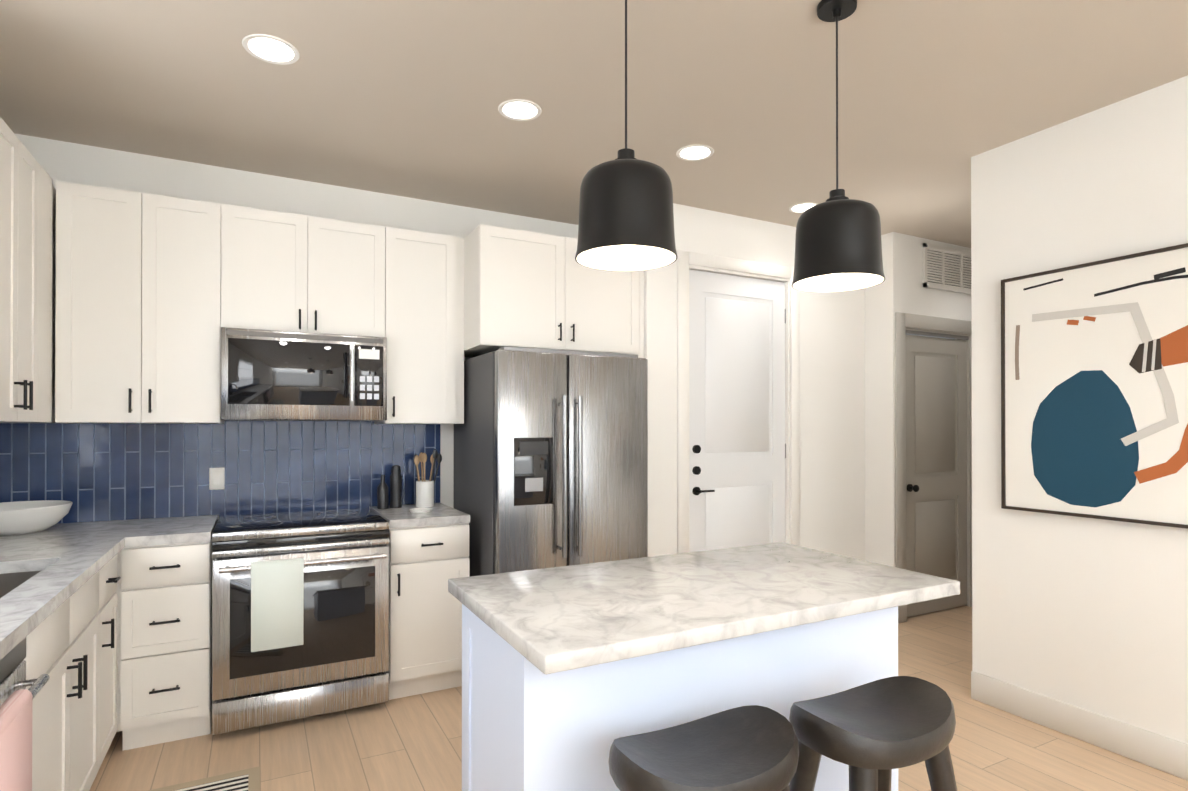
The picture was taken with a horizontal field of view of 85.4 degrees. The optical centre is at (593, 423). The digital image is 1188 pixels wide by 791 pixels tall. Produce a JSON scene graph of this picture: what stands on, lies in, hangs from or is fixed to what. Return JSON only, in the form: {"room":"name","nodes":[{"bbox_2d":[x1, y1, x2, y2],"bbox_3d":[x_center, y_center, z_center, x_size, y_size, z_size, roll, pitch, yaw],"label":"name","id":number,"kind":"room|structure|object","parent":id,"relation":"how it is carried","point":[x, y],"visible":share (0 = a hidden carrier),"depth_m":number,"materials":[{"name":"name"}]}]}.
{"room":"kitchen","nodes":[
{"label":"kitchen","id":0,"kind":"room"},
{"bbox_2d":[14,133,577,518],"bbox_3d":[-1.393,0.018,3.799,3.350,2.770,0.120,0,0,-28],"label":"wall","id":1,"kind":"structure","parent":0,"point":[63,161],"depth_m":3.54,"materials":[{"name":"white paint"}]},
{"bbox_2d":[0,117,7,422],"bbox_3d":[-2.143,-0.543,2.003,0.348,1.065,0.351,0,0,-28],"label":"upper cabinet","id":2,"kind":"object","parent":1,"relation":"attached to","point":[3,126],"depth_m":2.29,"materials":[{"name":"white paint"}]},
{"bbox_2d":[4,127,39,422],"bbox_3d":[-2.305,-0.542,2.312,0.348,1.065,0.550,0,0,-28],"label":"upper cabinet","id":3,"kind":"object","parent":1,"relation":"attached to","point":[23,169],"depth_m":2.44,"materials":[{"name":"white paint"}]},
{"bbox_2d":[36,165,75,422],"bbox_3d":[-2.442,-0.540,2.645,0.414,1.065,0.268,0,0,-28],"label":"upper cabinet","id":4,"kind":"object","parent":1,"relation":"attached to","point":[56,227],"depth_m":2.83,"materials":[{"name":"white paint"}]},
{"bbox_2d":[76,184,235,422],"bbox_3d":[-2.145,-0.538,3.141,0.686,1.065,0.348,0,0,-28],"label":"upper cabinet","id":5,"kind":"object","parent":1,"relation":"attached to","point":[120,306],"depth_m":2.99,"materials":[{"name":"white paint"}]},
{"bbox_2d":[0,420,439,523],"bbox_3d":[-1.882,0.256,3.467,2.113,0.570,0.009,0,0,-28],"label":"backsplash","id":6,"kind":"structure","parent":1,"relation":"attached to","point":[92,472],"depth_m":3.37,"materials":[{"name":"blue tile"}]},
{"bbox_2d":[209,468,224,489],"bbox_3d":[-1.992,0.288,3.399,0.070,0.115,0.008,0,0,-28],"label":"electrical outlet","id":7,"kind":"object","parent":6,"relation":"attached to","point":[216,478],"visible":1,"depth_m":3.40,"materials":[{"name":"white plastic"}]},
{"bbox_2d":[236,206,387,340],"bbox_3d":[-1.549,-0.766,3.454,0.770,0.606,0.348,0,0,-28],"label":"upper cabinet","id":8,"kind":"object","parent":1,"relation":"attached to","point":[295,272],"depth_m":3.31,"materials":[{"name":"white paint"}]},
{"bbox_2d":[221,327,386,420],"bbox_3d":[-1.518,-0.239,3.391,0.762,0.440,0.448,0,0,-28],"label":"microwave","id":9,"kind":"object","parent":8,"relation":"attached to","point":[271,375],"visible":1,"depth_m":3.21,"materials":[{"name":"silver metal"}]},
{"bbox_2d":[375,227,467,423],"bbox_3d":[-1.039,-0.535,3.721,0.497,1.065,0.348,0,0,-28],"label":"upper cabinet","id":10,"kind":"object","parent":1,"relation":"attached to","point":[425,343],"depth_m":3.58,"materials":[{"name":"white paint"}]},
{"bbox_2d":[464,224,643,356],"bbox_3d":[-0.311,-0.744,3.945,1.000,0.645,0.628,0,0,-28],"label":"upper cabinet","id":11,"kind":"object","parent":1,"relation":"attached to","point":[523,289],"depth_m":3.62,"materials":[{"name":"white paint"}]},
{"bbox_2d":[0,0,1187,247],"bbox_3d":[1.741,-1.401,2.016,7.480,0.050,6.200,0,0,-28],"label":"ceiling","id":12,"kind":"structure","parent":0,"point":[404,98],"depth_m":2.63,"materials":[{"name":"beige paint"}]},
{"bbox_2d":[242,34,299,64],"bbox_3d":[-1.182,-1.370,2.358,0.190,0.004,0.190,0,0,-28],"label":"recessed light","id":13,"kind":"object","parent":12,"relation":"in","point":[270,49],"visible":1,"depth_m":2.35,"materials":[{"name":"white plastic"}]},
{"bbox_2d":[498,99,541,120],"bbox_3d":[-0.323,-1.368,2.808,0.190,0.004,0.190,0,0,-28],"label":"recessed light","id":14,"kind":"object","parent":12,"relation":"in","point":[519,109],"visible":1,"depth_m":2.80,"materials":[{"name":"white plastic"}]},
{"bbox_2d":[575,0,677,270],"bbox_3d":[0.090,-0.918,1.803,0.286,0.913,0.286,0,0,-28],"label":"pendant light","id":15,"kind":"object","parent":12,"relation":"hanging from","point":[626,218],"visible":1,"depth_m":1.70,"materials":[{"name":"black metal"}]},
{"bbox_2d":[676,144,713,160],"bbox_3d":[0.509,-1.366,3.244,0.190,0.004,0.190,0,0,-28],"label":"recessed light","id":16,"kind":"object","parent":12,"relation":"in","point":[698,152],"visible":1,"depth_m":3.24,"materials":[{"name":"white plastic"}]},
{"bbox_2d":[789,202,817,212],"bbox_3d":[1.326,-1.362,4.056,0.190,0.004,0.190,0,0,-28],"label":"recessed light","id":17,"kind":"object","parent":12,"relation":"in","point":[799,208],"visible":0.65,"depth_m":4.05,"materials":[{"name":"white plastic"}]},
{"bbox_2d":[792,0,884,291],"bbox_3d":[0.795,-0.917,2.105,0.286,0.913,0.286,0,0,-28],"label":"pendant light","id":18,"kind":"object","parent":12,"relation":"hanging from","point":[838,244],"visible":1,"depth_m":2.01,"materials":[{"name":"black metal"}]},
{"bbox_2d":[89,605,1187,790],"bbox_3d":[1.741,1.419,2.002,7.480,0.050,6.200,0,0,-28],"label":"floor","id":19,"kind":"structure","parent":0,"point":[411,743],"depth_m":2.75,"materials":[{"name":"brown wood"}]},
{"bbox_2d":[0,611,75,790],"bbox_3d":[-1.552,0.952,1.239,0.694,0.878,0.713,0,0,-28],"label":"base cabinet","id":20,"kind":"object","parent":19,"relation":"on","point":[38,675],"depth_m":1.75,"materials":[{"name":"white paint"}]},
{"bbox_2d":[0,519,143,659],"bbox_3d":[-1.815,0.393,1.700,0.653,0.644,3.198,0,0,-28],"label":"countertop","id":21,"kind":"structure","parent":20,"relation":"on","point":[45,574],"depth_m":2.24,"materials":[{"name":"stone"}]},
{"bbox_2d":[0,500,72,535],"bbox_3d":[-2.547,0.418,2.842,0.380,0.120,0.380,0,0,-28],"label":"bowl","id":22,"kind":"object","parent":21,"relation":"on","point":[22,517],"visible":1,"depth_m":2.79,"materials":[{"name":"white ceramic"}]},
{"bbox_2d":[55,552,119,748],"bbox_3d":[-2.187,0.957,2.381,0.628,0.878,0.427,0,0,-28],"label":"base cabinet","id":23,"kind":"object","parent":19,"relation":"on","point":[99,597],"depth_m":2.55,"materials":[{"name":"white paint"}]},
{"bbox_2d":[72,615,107,790],"bbox_3d":[-1.928,1.064,1.885,0.628,0.660,0.897,0,0,-28],"label":"base cabinet","id":24,"kind":"object","parent":19,"relation":"on","point":[90,709],"depth_m":2.28,"materials":[{"name":"white paint"}]},
{"bbox_2d":[120,539,212,750],"bbox_3d":[-1.989,0.960,3.030,0.341,0.878,0.677,0,0,-28],"label":"base cabinet","id":25,"kind":"object","parent":19,"relation":"on","point":[121,640],"depth_m":2.78,"materials":[{"name":"white paint"}]},
{"bbox_2d":[128,515,217,546],"bbox_3d":[-1.977,0.499,3.055,0.304,0.040,0.648,0,0,-28],"label":"countertop","id":26,"kind":"structure","parent":25,"relation":"on","point":[170,530],"depth_m":2.89,"materials":[{"name":"stone"}]},
{"bbox_2d":[148,766,259,790],"bbox_3d":[-1.205,1.389,1.774,0.510,0.009,1.630,0,0,-28],"label":"floor vent","id":27,"kind":"object","parent":19,"relation":"on","point":[245,780],"visible":1,"depth_m":2.48,"materials":[{"name":"beige"}]},
{"bbox_2d":[212,508,389,734],"bbox_3d":[-1.472,0.942,3.244,0.756,0.917,0.741,0,0,-28],"label":"range","id":28,"kind":"object","parent":19,"relation":"on","point":[300,614],"visible":1,"depth_m":2.98,"materials":[{"name":"grey metal"}]},
{"bbox_2d":[388,523,469,699],"bbox_3d":[-0.983,0.963,3.585,0.408,0.878,0.628,0,0,-28],"label":"base cabinet","id":29,"kind":"object","parent":19,"relation":"on","point":[425,619],"depth_m":3.30,"materials":[{"name":"white paint"}]},
{"bbox_2d":[370,503,469,527],"bbox_3d":[-0.983,0.502,3.584,0.412,0.040,0.633,0,0,-28],"label":"countertop","id":30,"kind":"structure","parent":29,"relation":"on","point":[441,514],"depth_m":3.38,"materials":[{"name":"stone"}]},
{"bbox_2d":[377,465,401,508],"bbox_3d":[-1.176,0.360,3.704,0.141,0.245,0.076,0,0,-28],"label":"pepper mill","id":31,"kind":"object","parent":30,"relation":"on","point":[395,490],"visible":1,"depth_m":3.69,"materials":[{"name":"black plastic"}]},
{"bbox_2d":[409,508,432,512],"bbox_3d":[-0.955,0.476,3.552,0.126,0.012,0.126,0,0,-28],"label":"spoon rest","id":32,"kind":"object","parent":30,"relation":"on","point":[417,510],"visible":1,"depth_m":3.55,"materials":[{"name":"white ceramic"}]},
{"bbox_2d":[413,449,441,506],"bbox_3d":[-0.975,0.315,3.779,0.165,0.337,0.104,0,0,-28],"label":"utensil crock","id":33,"kind":"object","parent":30,"relation":"on","point":[424,493],"visible":1,"depth_m":3.74,"materials":[{"name":"white ceramic"}]},
{"bbox_2d":[454,347,647,576],"bbox_3d":[-0.263,0.503,3.803,0.908,1.800,0.878,0,0,-28],"label":"fridge","id":34,"kind":"object","parent":19,"relation":"on","point":[550,458],"visible":0.69,"depth_m":3.46,"materials":[{"name":"grey metal"}]},
{"bbox_2d":[462,606,897,790],"bbox_3d":[0.292,0.954,1.979,1.279,0.880,0.508,0,0,-28],"label":"kitchen island","id":35,"kind":"object","parent":19,"relation":"on","point":[522,730],"depth_m":1.68,"materials":[{"name":"white paint"}]},
{"bbox_2d":[448,542,959,677],"bbox_3d":[0.328,0.494,1.955,1.360,0.040,0.750,0,0,-28],"label":"island countertop","id":36,"kind":"structure","parent":35,"relation":"on","point":[563,619],"depth_m":1.77,"materials":[{"name":"white stone"}]},
{"bbox_2d":[608,705,798,790],"bbox_3d":[0.249,1.041,1.437,0.475,0.709,0.356,0,0,-28],"label":"stool","id":37,"kind":"object","parent":19,"relation":"on","point":[750,748],"visible":1,"depth_m":1.41,"materials":[{"name":"black wood"}]},
{"bbox_2d":[789,676,956,790],"bbox_3d":[0.704,1.042,1.624,0.475,0.709,0.356,0,0,-28],"label":"stool","id":38,"kind":"object","parent":19,"relation":"on","point":[873,734],"visible":1,"depth_m":1.58,"materials":[{"name":"black wood"}]},
{"bbox_2d":[644,267,662,556],"bbox_3d":[0.218,0.020,4.203,0.120,2.770,0.660,0,0,-28],"label":"wall","id":39,"kind":"structure","parent":0,"point":[653,317],"depth_m":3.91,"materials":[{"name":"white paint"}]},
{"bbox_2d":[663,203,864,560],"bbox_3d":[1.234,0.021,4.430,1.890,2.770,0.120,0,0,-28],"label":"wall","id":40,"kind":"structure","parent":0,"point":[832,422],"depth_m":4.53,"materials":[{"name":"white paint"}]},
{"bbox_2d":[689,270,785,551],"bbox_3d":[0.957,0.209,4.241,0.828,2.368,0.097,0,0,-28],"label":"entry door","id":41,"kind":"structure","parent":40,"relation":"in","point":[737,450],"depth_m":4.24,"materials":[{"name":"white paint"}]},
{"bbox_2d":[677,250,799,553],"bbox_3d":[0.946,0.165,4.257,1.020,2.480,0.118,0,0,-28],"label":"trim","id":42,"kind":"structure","parent":40,"relation":"attached to","point":[686,260],"depth_m":4.23,"materials":[{"name":"white paint"}]},
{"bbox_2d":[865,232,902,566],"bbox_3d":[2.110,0.022,4.686,0.100,2.770,0.240,0,0,-28],"label":"wall","id":43,"kind":"structure","parent":0,"point":[883,302],"depth_m":4.64,"materials":[{"name":"white paint"}]},
{"bbox_2d":[902,234,903,312],"bbox_3d":[2.187,0.022,4.659,0.010,2.770,0.120,0,0,-28],"label":"wall","id":44,"kind":"structure","parent":0,"point":[903,286],"depth_m":4.61,"materials":[{"name":"white paint"}]},
{"bbox_2d":[903,234,971,606],"bbox_3d":[3.125,0.024,5.151,2.110,2.770,0.120,0,0,-28],"label":"wall","id":45,"kind":"structure","parent":0,"point":[919,299],"depth_m":4.72,"materials":[{"name":"white paint"}]},
{"bbox_2d":[895,312,971,622],"bbox_3d":[2.544,0.308,4.820,0.985,2.200,0.124,0,0,-28],"label":"trim","id":46,"kind":"structure","parent":45,"relation":"attached to","point":[930,324],"depth_m":4.59,"materials":[{"name":"grey paint"}]},
{"bbox_2d":[906,334,966,616],"bbox_3d":[2.563,0.374,4.789,0.744,2.043,0.115,0,0,-28],"label":"closet door","id":47,"kind":"structure","parent":45,"relation":"in","point":[936,456],"depth_m":4.81,"materials":[{"name":"grey paint"}]},
{"bbox_2d":[923,243,970,293],"bbox_3d":[2.706,-1.162,4.858,0.670,0.320,0.016,0,0,-28],"label":"air vent","id":48,"kind":"object","parent":45,"relation":"in","point":[946,268],"visible":0.73,"depth_m":4.82,"materials":[{"name":"grey metal"}]},
{"bbox_2d":[971,75,1187,743],"bbox_3d":[2.952,0.007,1.486,0.120,2.770,4.150,0,0,-28],"label":"wall","id":49,"kind":"structure","parent":0,"point":[1090,614],"depth_m":2.87,"materials":[{"name":"white paint"}]},
{"bbox_2d":[971,671,1187,780],"bbox_3d":[2.864,1.322,1.502,0.016,0.140,4.030,0,0,-28],"label":"baseboard","id":50,"kind":"structure","parent":49,"relation":"attached to","point":[1154,750],"depth_m":2.82,"materials":[{"name":"white paint"}]},
{"bbox_2d":[1001,243,1187,528],"bbox_3d":[2.344,-0.148,2.473,0.038,1.110,1.500,0,0,-28],"label":"framed artwork","id":51,"kind":"object","parent":49,"relation":"attached to","point":[1094,390],"visible":0.98,"depth_m":2.77,"materials":[{"name":"paper"}]}
]}

